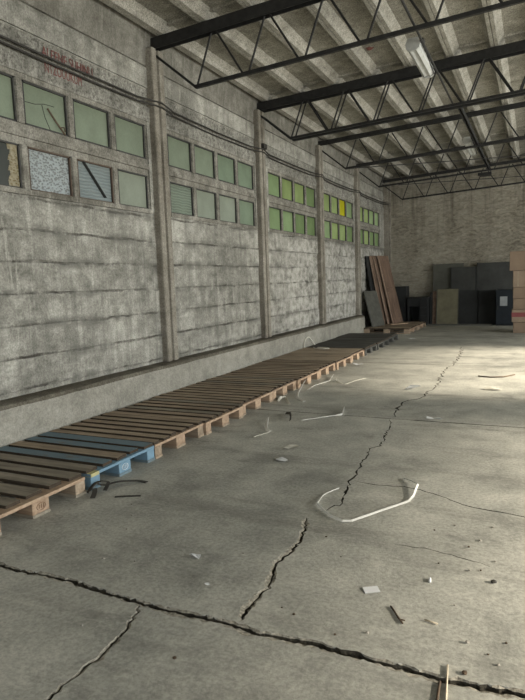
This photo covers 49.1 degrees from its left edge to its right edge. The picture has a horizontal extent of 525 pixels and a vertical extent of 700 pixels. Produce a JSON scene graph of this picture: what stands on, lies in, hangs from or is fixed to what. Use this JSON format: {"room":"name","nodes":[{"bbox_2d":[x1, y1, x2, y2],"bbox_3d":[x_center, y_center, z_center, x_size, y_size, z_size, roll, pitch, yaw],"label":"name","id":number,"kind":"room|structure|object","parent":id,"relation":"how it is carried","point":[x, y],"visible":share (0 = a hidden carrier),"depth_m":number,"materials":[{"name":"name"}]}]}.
{"room":"warehouse","nodes":[
{"label":"warehouse","id":0,"kind":"room"},
{"bbox_2d":[0,0,384,399],"bbox_3d":[-1.085,-1.822,7.914,0.300,4.740,22.700,1,7,25],"label":"wall","id":1,"kind":"structure","parent":0,"point":[80,298],"depth_m":6.73,"materials":[{"name":"concrete"}]},
{"bbox_2d":[42,46,92,85],"bbox_3d":[-1.949,-2.830,5.801,0.019,0.240,0.700,1,7,25],"label":"painted writing","id":2,"kind":"object","parent":1,"relation":"attached to","point":[77,66],"visible":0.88,"depth_m":5.75,"materials":[{"name":"red paint"}]},
{"bbox_2d":[0,65,152,213],"bbox_3d":[-1.971,-2.071,5.897,0.116,1.100,2.550,1,7,25],"label":"window","id":3,"kind":"structure","parent":1,"relation":"in","point":[101,158],"depth_m":5.82,"materials":[{"name":"glass"}]},
{"bbox_2d":[47,108,65,135],"bbox_3d":[-2.038,-2.255,5.682,0.020,0.221,0.213,2,8,29],"label":"broken slat","id":4,"kind":"object","parent":3,"relation":"attached to","point":[52,116],"visible":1,"depth_m":5.69,"materials":[{"name":"wood"}]},
{"bbox_2d":[0,315,364,446],"bbox_3d":[-1.535,0.488,6.628,0.271,0.487,19.450,1,7,25],"label":"concrete ledge","id":5,"kind":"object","parent":1,"relation":"attached to","point":[26,416],"depth_m":6.57,"materials":[{"name":"concrete"}]},
{"bbox_2d":[145,47,178,361],"bbox_3d":[-1.260,-1.757,7.225,0.115,3.815,0.240,1,7,25],"label":"concrete column","id":6,"kind":"structure","parent":5,"relation":"on","point":[154,67],"depth_m":7.16,"materials":[{"name":"grey concrete"}]},
{"bbox_2d":[150,0,524,88],"bbox_3d":[4.395,-3.482,4.321,12.926,0.953,0.102,1,7,25],"label":"roof truss","id":7,"kind":"object","parent":6,"relation":"on","point":[262,11],"visible":0.88,"depth_m":6.35,"materials":[{"name":"metal"}]},
{"bbox_2d":[400,0,452,103],"bbox_3d":[-0.083,-2.806,2.394,0.026,0.031,13.700,1,7,25],"label":"beam","id":8,"kind":"structure","parent":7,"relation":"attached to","point":[402,1],"depth_m":6.31,"materials":[{"name":"metal"}]},
{"bbox_2d":[405,37,434,78],"bbox_3d":[1.841,-3.400,6.657,0.164,0.184,1.008,1,7,25],"label":"lamp","id":9,"kind":"object","parent":8,"relation":"hanging from","point":[414,46],"visible":0.81,"depth_m":6.48,"materials":[{"name":"metal"}]},
{"bbox_2d":[253,109,271,337],"bbox_3d":[-0.001,-2.115,9.869,0.115,3.815,0.240,1,7,25],"label":"concrete column","id":10,"kind":"structure","parent":5,"relation":"on","point":[259,130],"depth_m":9.80,"materials":[{"name":"grey concrete"}]},
{"bbox_2d":[261,143,266,149],"bbox_3d":[0.028,-3.432,9.682,0.050,0.080,0.130,1,7,25],"label":"clamp","id":11,"kind":"object","parent":10,"relation":"attached to","point":[263,145],"visible":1,"depth_m":9.64,"materials":[{"name":"black metal"}]},
{"bbox_2d":[257,40,524,140],"bbox_3d":[5.675,-3.847,7.009,12.926,0.951,0.190,1,7,25],"label":"roof truss","id":12,"kind":"object","parent":10,"relation":"on","point":[491,54],"visible":0.93,"depth_m":8.70,"materials":[{"name":"metal"}]},
{"bbox_2d":[458,108,490,171],"bbox_3d":[4.249,-4.012,11.304,0.052,0.101,6.340,1,7,25],"label":"beam","id":13,"kind":"structure","parent":12,"relation":"on","point":[462,112],"depth_m":10.17,"materials":[{"name":"metal"}]},
{"bbox_2d":[314,145,326,323],"bbox_3d":[1.271,-2.476,12.539,0.115,3.815,0.240,1,7,25],"label":"concrete column","id":14,"kind":"structure","parent":5,"relation":"on","point":[318,155],"depth_m":12.47,"materials":[{"name":"grey concrete"}]},
{"bbox_2d":[318,101,524,168],"bbox_3d":[6.952,-4.195,9.690,12.923,0.926,0.102,1,7,25],"label":"roof truss","id":15,"kind":"object","parent":14,"relation":"on","point":[519,104],"visible":0.86,"depth_m":11.42,"materials":[{"name":"metal"}]},
{"bbox_2d":[352,155,524,168],"bbox_3d":[4.998,-4.103,12.251,6.307,0.280,0.018,-2,7,-2],"label":"rod","id":16,"kind":"object","parent":15,"relation":"attached to","point":[520,155],"visible":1,"depth_m":12.21,"materials":[{"name":"metal"}]},
{"bbox_2d":[463,136,476,155],"bbox_3d":[4.171,-4.109,11.524,0.164,0.184,1.253,1,7,25],"label":"lamp","id":17,"kind":"object","parent":15,"relation":"hanging from","point":[467,141],"visible":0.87,"depth_m":11.19,"materials":[{"name":"metal"}]},
{"bbox_2d":[353,168,361,314],"bbox_3d":[2.500,-2.826,15.120,0.115,3.815,0.240,1,7,25],"label":"concrete column","id":18,"kind":"structure","parent":5,"relation":"on","point":[356,174],"depth_m":15.04,"materials":[{"name":"grey concrete"}]},
{"bbox_2d":[356,136,524,187],"bbox_3d":[8.190,-4.545,12.289,12.923,0.923,0.102,1,7,25],"label":"roof truss","id":19,"kind":"object","parent":18,"relation":"on","point":[521,164],"visible":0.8,"depth_m":14.06,"materials":[{"name":"metal"}]},
{"bbox_2d":[399,176,523,184],"bbox_3d":[6.410,-4.446,14.752,5.940,0.262,0.018,-2,7,-3],"label":"rod","id":20,"kind":"object","parent":19,"relation":"attached to","point":[513,176],"visible":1,"depth_m":14.67,"materials":[{"name":"metal"}]},
{"bbox_2d":[478,172,491,176],"bbox_3d":[5.346,-4.221,13.799,0.300,0.060,0.280,1,7,25],"label":"light fixture","id":21,"kind":"object","parent":19,"relation":"hanging from","point":[482,174],"visible":1,"depth_m":13.70,"materials":[{"name":"metal"}]},
{"bbox_2d":[0,40,388,204],"bbox_3d":[-0.902,-3.089,7.741,0.186,0.108,22.454,1,7,25],"label":"cable","id":22,"kind":"object","parent":1,"relation":"attached to","point":[2,42],"visible":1,"depth_m":6.81,"materials":[{"name":"black rubber"}]},
{"bbox_2d":[0,34,390,203],"bbox_3d":[-0.904,-3.142,7.735,0.186,0.103,22.454,1,7,25],"label":"cable","id":23,"kind":"object","parent":1,"relation":"attached to","point":[1,36],"visible":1,"depth_m":6.80,"materials":[{"name":"black rubber"}]},
{"bbox_2d":[167,130,256,229],"bbox_3d":[-0.702,-2.432,8.561,0.116,1.100,2.555,1,7,25],"label":"window","id":24,"kind":"structure","parent":1,"relation":"in","point":[209,184],"depth_m":8.36,"materials":[{"name":"glass"}]},
{"bbox_2d":[268,169,317,238],"bbox_3d":[0.596,-2.800,11.288,0.116,1.100,2.480,1,7,25],"label":"window","id":25,"kind":"structure","parent":1,"relation":"in","point":[292,202],"depth_m":11.18,"materials":[{"name":"glass"}]},
{"bbox_2d":[324,190,354,244],"bbox_3d":[1.815,-3.147,13.847,0.116,1.100,2.390,1,7,25],"label":"window","id":26,"kind":"structure","parent":1,"relation":"in","point":[338,211],"depth_m":13.81,"materials":[{"name":"glass"}]},
{"bbox_2d":[360,204,379,248],"bbox_3d":[3.008,-3.486,16.351,0.116,1.100,2.280,1,7,25],"label":"window","id":27,"kind":"structure","parent":1,"relation":"in","point":[369,218],"depth_m":16.36,"materials":[{"name":"glass"}]},
{"bbox_2d":[382,158,524,199],"bbox_3d":[9.415,-4.893,14.861,12.923,0.923,0.102,1,7,25],"label":"roof truss","id":28,"kind":"object","parent":1,"relation":"attached to","point":[509,162],"visible":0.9,"depth_m":16.64,"materials":[{"name":"metal"}]},
{"bbox_2d":[0,324,524,699],"bbox_3d":[4.826,0.644,5.544,13.200,0.024,22.900,1,7,25],"label":"floor","id":29,"kind":"structure","parent":0,"point":[219,496],"depth_m":3.07,"materials":[{"name":"concrete"}]},
{"bbox_2d":[0,462,85,535],"bbox_3d":[-1.973,0.989,3.977,1.196,0.146,0.824,1,7,25],"label":"wooden pallet","id":30,"kind":"object","parent":29,"relation":"on","point":[31,493],"visible":1,"depth_m":3.92,"materials":[{"name":"brown wood"}]},
{"bbox_2d":[0,432,154,490],"bbox_3d":[-1.610,0.887,4.734,1.200,0.145,0.774,1,7,25],"label":"wooden pallet","id":31,"kind":"object","parent":29,"relation":"on","point":[90,456],"visible":0.93,"depth_m":4.62,"materials":[{"name":"blue paint"}]},
{"bbox_2d":[87,480,147,497],"bbox_3d":[-1.069,0.968,4.170,0.452,0.066,0.165,-8,9,-41],"label":"strip","id":32,"kind":"object","parent":29,"relation":"on","point":[94,490],"visible":1,"depth_m":4.13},
{"bbox_2d":[49,413,203,458],"bbox_3d":[-1.276,0.791,5.442,1.195,0.145,0.786,1,7,25],"label":"wooden pallet","id":33,"kind":"object","parent":29,"relation":"on","point":[159,431],"visible":0.73,"depth_m":5.36,"materials":[{"name":"brown wood"}]},
{"bbox_2d":[115,495,140,496],"bbox_3d":[-0.937,1.017,3.999,0.179,0.005,0.020,-2,7,-1],"label":"strip","id":34,"kind":"object","parent":29,"relation":"on","point":[123,495],"visible":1,"depth_m":3.99,"materials":[{"name":"black plastic"}]},
{"bbox_2d":[109,398,243,434],"bbox_3d":[-0.916,0.694,6.152,1.195,0.146,0.788,1,7,25],"label":"wooden pallet","id":35,"kind":"object","parent":29,"relation":"on","point":[215,414],"visible":0.69,"depth_m":6.07,"materials":[{"name":"brown wood"}]},
{"bbox_2d":[189,553,200,558],"bbox_3d":[-0.358,1.098,3.077,0.047,0.022,0.064,-8,9,-43],"label":"paper scrap","id":36,"kind":"object","parent":29,"relation":"on","point":[193,554],"visible":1,"depth_m":3.07,"materials":[{"name":"white paper"}]},
{"bbox_2d":[152,385,272,414],"bbox_3d":[-0.587,0.592,6.912,1.195,0.146,0.834,1,7,25],"label":"wooden pallet","id":37,"kind":"object","parent":29,"relation":"on","point":[251,398],"visible":0.67,"depth_m":6.83,"materials":[{"name":"brown wood"}]},
{"bbox_2d":[192,376,295,400],"bbox_3d":[-0.248,0.493,7.647,1.195,0.146,0.755,1,7,25],"label":"wooden pallet","id":38,"kind":"object","parent":29,"relation":"on","point":[279,386],"visible":0.64,"depth_m":7.57,"materials":[{"name":"brown wood"}]},
{"bbox_2d":[265,417,270,431],"bbox_3d":[0.048,0.752,5.804,0.057,0.041,0.460,-2,7,-2],"label":"band","id":39,"kind":"object","parent":29,"relation":"on","point":[266,422],"visible":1,"depth_m":5.76,"materials":[{"name":"white plastic"}]},
{"bbox_2d":[221,367,319,388],"bbox_3d":[0.127,0.393,8.386,1.195,0.146,0.863,1,7,25],"label":"wooden pallet","id":40,"kind":"object","parent":29,"relation":"on","point":[300,375],"visible":0.62,"depth_m":8.31,"materials":[{"name":"brown wood"}]},
{"bbox_2d":[275,457,286,460],"bbox_3d":[0.154,0.892,4.687,0.089,0.011,0.096,-4,7,-16],"label":"paper scrap","id":41,"kind":"object","parent":29,"relation":"on","point":[280,458],"visible":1,"depth_m":4.68,"materials":[{"name":"white paper"}]},
{"bbox_2d":[277,396,289,404],"bbox_3d":[0.248,0.611,6.970,0.136,0.032,0.405,-3,7,-5],"label":"band","id":42,"kind":"object","parent":29,"relation":"on","point":[280,397],"visible":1,"depth_m":7.05,"materials":[{"name":"beige plastic"}]},
{"bbox_2d":[283,445,298,448],"bbox_3d":[0.250,0.844,4.996,0.142,0.027,0.059,-1,7,8],"label":"paper scrap","id":43,"kind":"object","parent":29,"relation":"on","point":[288,446],"visible":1,"depth_m":5.00,"materials":[{"name":"beige paper"}]},
{"bbox_2d":[248,360,334,377],"bbox_3d":[0.467,0.290,9.147,1.195,0.146,0.780,1,7,25],"label":"wooden pallet","id":44,"kind":"object","parent":29,"relation":"on","point":[324,367],"visible":0.61,"depth_m":9.07,"materials":[{"name":"brown wood"}]},
{"bbox_2d":[296,381,305,401],"bbox_3d":[0.491,0.518,7.368,0.131,0.105,0.932,-2,7,4],"label":"band","id":45,"kind":"object","parent":29,"relation":"on","point":[297,394],"visible":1,"depth_m":7.19,"materials":[{"name":"white plastic"}]},
{"bbox_2d":[270,353,351,369],"bbox_3d":[0.843,0.189,9.891,1.195,0.146,0.859,1,7,25],"label":"wooden pallet","id":46,"kind":"object","parent":29,"relation":"on","point":[340,360],"visible":0.58,"depth_m":9.79,"materials":[{"name":"brown wood"}]},
{"bbox_2d":[304,408,343,419],"bbox_3d":[0.698,0.689,6.125,0.643,0.047,0.163,-7,8,-37],"label":"band","id":47,"kind":"object","parent":29,"relation":"on","point":[343,408],"visible":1,"depth_m":6.12,"materials":[{"name":"white plastic"}]},
{"bbox_2d":[290,347,364,361],"bbox_3d":[1.200,0.083,10.687,1.195,0.145,0.840,1,7,25],"label":"wooden pallet","id":48,"kind":"object","parent":29,"relation":"on","point":[355,353],"visible":0.52,"depth_m":10.60,"materials":[{"name":"brown wood"}]},
{"bbox_2d":[309,342,376,355],"bbox_3d":[1.596,-0.027,11.494,1.195,0.145,0.890,1,7,25],"label":"wooden pallet","id":49,"kind":"object","parent":29,"relation":"on","point":[367,347],"visible":0.47,"depth_m":11.41,"materials":[{"name":"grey wood"}]},
{"bbox_2d":[325,338,388,349],"bbox_3d":[2.012,-0.143,12.346,1.195,0.145,0.960,1,7,25],"label":"wooden pallet","id":50,"kind":"object","parent":29,"relation":"on","point":[380,342],"visible":0.53,"depth_m":12.24,"materials":[{"name":"grey wood"}]},
{"bbox_2d":[336,333,397,341],"bbox_3d":[2.427,-0.269,13.286,1.195,0.146,1.050,1,7,25],"label":"wooden pallet","id":51,"kind":"object","parent":29,"relation":"on","point":[391,336],"visible":0.48,"depth_m":13.19,"materials":[{"name":"grey wood"}]},
{"bbox_2d":[317,477,418,521],"bbox_3d":[0.719,0.963,3.834,0.860,0.036,0.477,-7,8,-34],"label":"band","id":52,"kind":"object","parent":29,"relation":"on","point":[417,485],"visible":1,"depth_m":3.61,"materials":[{"name":"white plastic"}]},
{"bbox_2d":[362,586,379,592],"bbox_3d":[0.509,1.121,2.688,0.072,0.004,0.048,-3,7,-6],"label":"paper scrap","id":53,"kind":"object","parent":29,"relation":"on","point":[371,589],"visible":1,"depth_m":2.69,"materials":[{"name":"white paper"}]},
{"bbox_2d":[383,184,391,271],"bbox_3d":[3.905,-2.967,17.958,0.220,4.300,0.160,1,7,25],"label":"concrete column","id":54,"kind":"structure","parent":29,"relation":"on","point":[386,193],"depth_m":17.79,"materials":[{"name":"grey concrete"}]},
{"bbox_2d":[364,325,417,333],"bbox_3d":[3.460,-0.560,15.432,1.195,0.146,1.150,1,7,25],"label":"wooden pallet","id":55,"kind":"object","parent":29,"relation":"on","point":[407,329],"visible":0.91,"depth_m":15.17,"materials":[{"name":"brown wood"}]},
{"bbox_2d":[363,291,384,326],"bbox_3d":[3.035,-1.126,15.614,0.286,0.963,0.632,4,9,42],"label":"board","id":56,"kind":"object","parent":55,"relation":"on","point":[371,297],"visible":1,"depth_m":15.58,"materials":[{"name":"grey wood"}]},
{"bbox_2d":[390,605,403,623],"bbox_3d":[0.579,1.142,2.479,0.009,0.009,0.133,-3,7,-8],"label":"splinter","id":57,"kind":"object","parent":29,"relation":"on","point":[392,608],"visible":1,"depth_m":2.47,"materials":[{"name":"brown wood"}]},
{"bbox_2d":[395,286,408,321],"bbox_3d":[4.294,-1.371,17.679,0.360,1.170,0.455,1,7,25],"label":"base cabinet","id":58,"kind":"object","parent":29,"relation":"on","point":[402,292],"visible":0.52,"depth_m":17.46,"materials":[{"name":"black paint"}]},
{"bbox_2d":[385,321,425,329],"bbox_3d":[3.976,-0.701,16.468,1.195,0.146,1.120,1,7,25],"label":"wooden pallet","id":59,"kind":"object","parent":29,"relation":"on","point":[419,324],"visible":0.41,"depth_m":16.18,"materials":[{"name":"brown wood"}]},
{"bbox_2d":[365,256,375,290],"bbox_3d":[3.184,-1.687,16.249,0.328,1.917,0.762,2,8,28],"label":"leaning board","id":60,"kind":"object","parent":59,"relation":"on","point":[369,271],"visible":0.38,"depth_m":15.99,"materials":[{"name":"black paint"}]},
{"bbox_2d":[369,256,386,323],"bbox_3d":[3.385,-1.720,16.409,0.396,1.929,0.812,2,8,31],"label":"leaning board","id":61,"kind":"object","parent":59,"relation":"on","point":[373,269],"visible":0.36,"depth_m":16.16,"materials":[{"name":"brown wood"}]},
{"bbox_2d":[373,256,391,323],"bbox_3d":[3.510,-1.733,16.485,0.446,1.930,0.712,2,8,31],"label":"leaning board","id":62,"kind":"object","parent":59,"relation":"on","point":[379,277],"visible":0.58,"depth_m":16.25,"materials":[{"name":"brown wood"}]},
{"bbox_2d":[377,256,402,323],"bbox_3d":[3.667,-1.743,16.499,0.497,1.934,0.632,3,9,38],"label":"leaning board","id":63,"kind":"object","parent":59,"relation":"on","point":[384,265],"visible":1,"depth_m":16.45,"materials":[{"name":"brown wood"}]},
{"bbox_2d":[406,385,420,388],"bbox_3d":[1.954,0.475,7.434,0.199,0.068,0.126,1,7,25],"label":"paper scrap","id":64,"kind":"object","parent":29,"relation":"on","point":[410,386],"visible":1,"depth_m":7.41,"materials":[{"name":"white paper"}]},
{"bbox_2d":[407,296,429,324],"bbox_3d":[4.744,-1.188,17.398,0.620,0.840,0.540,1,7,25],"label":"desk","id":65,"kind":"object","parent":29,"relation":"on","point":[417,307],"visible":0.83,"depth_m":17.18,"materials":[{"name":"black paint"}]},
{"bbox_2d":[430,292,432,323],"bbox_3d":[5.074,-1.244,17.238,0.074,0.977,0.217,1,7,25],"label":"board","id":66,"kind":"object","parent":29,"relation":"on","point":[431,296],"visible":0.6,"depth_m":17.22,"materials":[{"name":"brown wood"}]},
{"bbox_2d":[432,291,436,323],"bbox_3d":[5.154,-1.257,17.198,0.104,1.007,0.217,1,7,25],"label":"board","id":67,"kind":"object","parent":29,"relation":"on","point":[434,292],"visible":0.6,"depth_m":17.18,"materials":[{"name":"brown wood"}]},
{"bbox_2d":[436,680,440,699],"bbox_3d":[0.617,1.196,2.013,0.009,0.008,0.105,1,7,23],"label":"splinter","id":68,"kind":"object","parent":29,"relation":"on","point":[439,682],"visible":1,"depth_m":2.01,"materials":[{"name":"brown wood"}]},
{"bbox_2d":[445,664,448,699],"bbox_3d":[0.656,1.191,2.044,0.007,0.009,0.216,0,7,20],"label":"splinter","id":69,"kind":"object","parent":29,"relation":"on","point":[447,668],"visible":1,"depth_m":2.05,"materials":[{"name":"brown wood"}]},
{"bbox_2d":[436,289,458,323],"bbox_3d":[5.475,-1.272,17.010,0.634,1.057,0.237,1,7,25],"label":"board","id":70,"kind":"object","parent":29,"relation":"on","point":[447,300],"visible":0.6,"depth_m":17.00,"materials":[{"name":"wood"}]},
{"bbox_2d":[433,263,463,290],"bbox_3d":[5.567,-1.681,17.234,0.874,1.803,0.198,1,7,25],"label":"board","id":71,"kind":"object","parent":29,"relation":"on","point":[441,272],"visible":0.41,"depth_m":17.27,"materials":[{"name":"grey wood"}]},
{"bbox_2d":[427,324,491,325],"bbox_3d":[5.703,-0.736,16.684,1.801,0.040,0.090,1,7,24],"label":"batten","id":72,"kind":"object","parent":29,"relation":"on","point":[427,324],"visible":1,"depth_m":16.73,"materials":[{"name":"brown wood"}]},
{"bbox_2d":[451,267,476,323],"bbox_3d":[5.935,-1.603,16.974,0.724,1.683,0.206,1,7,25],"label":"board","id":73,"kind":"object","parent":29,"relation":"on","point":[462,278],"visible":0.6,"depth_m":16.95,"materials":[{"name":"grey wood"}]},
{"bbox_2d":[459,290,478,323],"bbox_3d":[6.033,-1.243,16.799,0.544,1.004,0.168,1,7,25],"label":"board","id":74,"kind":"object","parent":29,"relation":"on","point":[468,299],"visible":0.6,"depth_m":16.79,"materials":[{"name":"black wood"}]},
{"bbox_2d":[478,290,495,324],"bbox_3d":[6.468,-1.224,16.549,0.444,0.994,0.168,1,7,25],"label":"board","id":75,"kind":"object","parent":29,"relation":"on","point":[486,297],"visible":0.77,"depth_m":16.54,"materials":[{"name":"black wood"}]},
{"bbox_2d":[484,387,501,389],"bbox_3d":[2.900,0.483,7.220,0.219,0.030,0.086,2,8,31],"label":"paper scrap","id":76,"kind":"object","parent":29,"relation":"on","point":[485,388],"visible":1,"depth_m":7.24,"materials":[{"name":"beige paper"}]},
{"bbox_2d":[477,262,512,315],"bbox_3d":[6.728,-1.641,16.626,0.994,1.783,0.228,1,7,25],"label":"board","id":77,"kind":"object","parent":29,"relation":"on","point":[493,275],"visible":0.32,"depth_m":16.61,"materials":[{"name":"grey"}]},
{"bbox_2d":[478,374,514,377],"bbox_3d":[3.342,0.369,8.129,0.535,0.020,0.164,-2,7,-1],"label":"wire","id":78,"kind":"object","parent":29,"relation":"on","point":[512,374],"visible":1,"depth_m":8.07,"materials":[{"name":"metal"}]},
{"bbox_2d":[495,289,512,325],"bbox_3d":[6.853,-1.203,16.196,0.500,1.000,0.470,1,7,25],"label":"base cabinet","id":79,"kind":"object","parent":29,"relation":"on","point":[504,297],"visible":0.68,"depth_m":16.01,"materials":[{"name":"metal"}]},
{"bbox_2d":[513,322,524,332],"bbox_3d":[6.591,-0.575,14.079,0.803,0.268,0.600,1,7,25],"label":"carton","id":80,"kind":"object","parent":29,"relation":"on","point":[518,327],"visible":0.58,"depth_m":13.93,"materials":[{"name":"brown cardboard"}]},
{"bbox_2d":[512,309,524,321],"bbox_3d":[6.549,-0.856,14.044,0.819,0.298,0.634,1,7,25],"label":"carton","id":81,"kind":"object","parent":80,"relation":"on","point":[517,315],"visible":0.95,"depth_m":13.87,"materials":[{"name":"brown cardboard"}]},
{"bbox_2d":[513,298,524,309],"bbox_3d":[6.561,-1.141,14.017,0.803,0.268,0.600,1,7,25],"label":"carton","id":82,"kind":"object","parent":81,"relation":"on","point":[518,303],"visible":0.89,"depth_m":13.87,"materials":[{"name":"brown cardboard"}]},
{"bbox_2d":[513,287,524,297],"bbox_3d":[6.545,-1.409,13.988,0.798,0.268,0.600,1,7,25],"label":"carton","id":83,"kind":"object","parent":82,"relation":"on","point":[518,292],"visible":0.97,"depth_m":13.83,"materials":[{"name":"brown cardboard"}]},
{"bbox_2d":[513,270,524,286],"bbox_3d":[6.526,-1.740,13.940,0.803,0.398,0.622,1,7,25],"label":"carton","id":84,"kind":"object","parent":83,"relation":"on","point":[518,276],"visible":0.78,"depth_m":13.77,"materials":[{"name":"brown cardboard"}]},
{"bbox_2d":[509,251,524,270],"bbox_3d":[6.425,-2.159,13.855,0.848,0.458,0.600,1,7,24],"label":"carton","id":85,"kind":"object","parent":84,"relation":"on","point":[517,258],"visible":1,"depth_m":13.68,"materials":[{"name":"brown cardboard"}]},
{"bbox_2d":[100,0,524,178],"bbox_3d":[4.681,-4.027,4.925,13.100,0.504,22.800,1,7,25],"label":"ceiling","id":86,"kind":"structure","parent":0,"point":[506,25],"depth_m":8.36,"materials":[{"name":"concrete"}]},
{"bbox_2d":[385,156,524,321],"bbox_3d":[9.643,-3.229,15.435,13.300,5.000,0.320,1,7,25],"label":"wall","id":87,"kind":"structure","parent":0,"point":[470,228],"depth_m":17.08,"materials":[{"name":"grey brick"}]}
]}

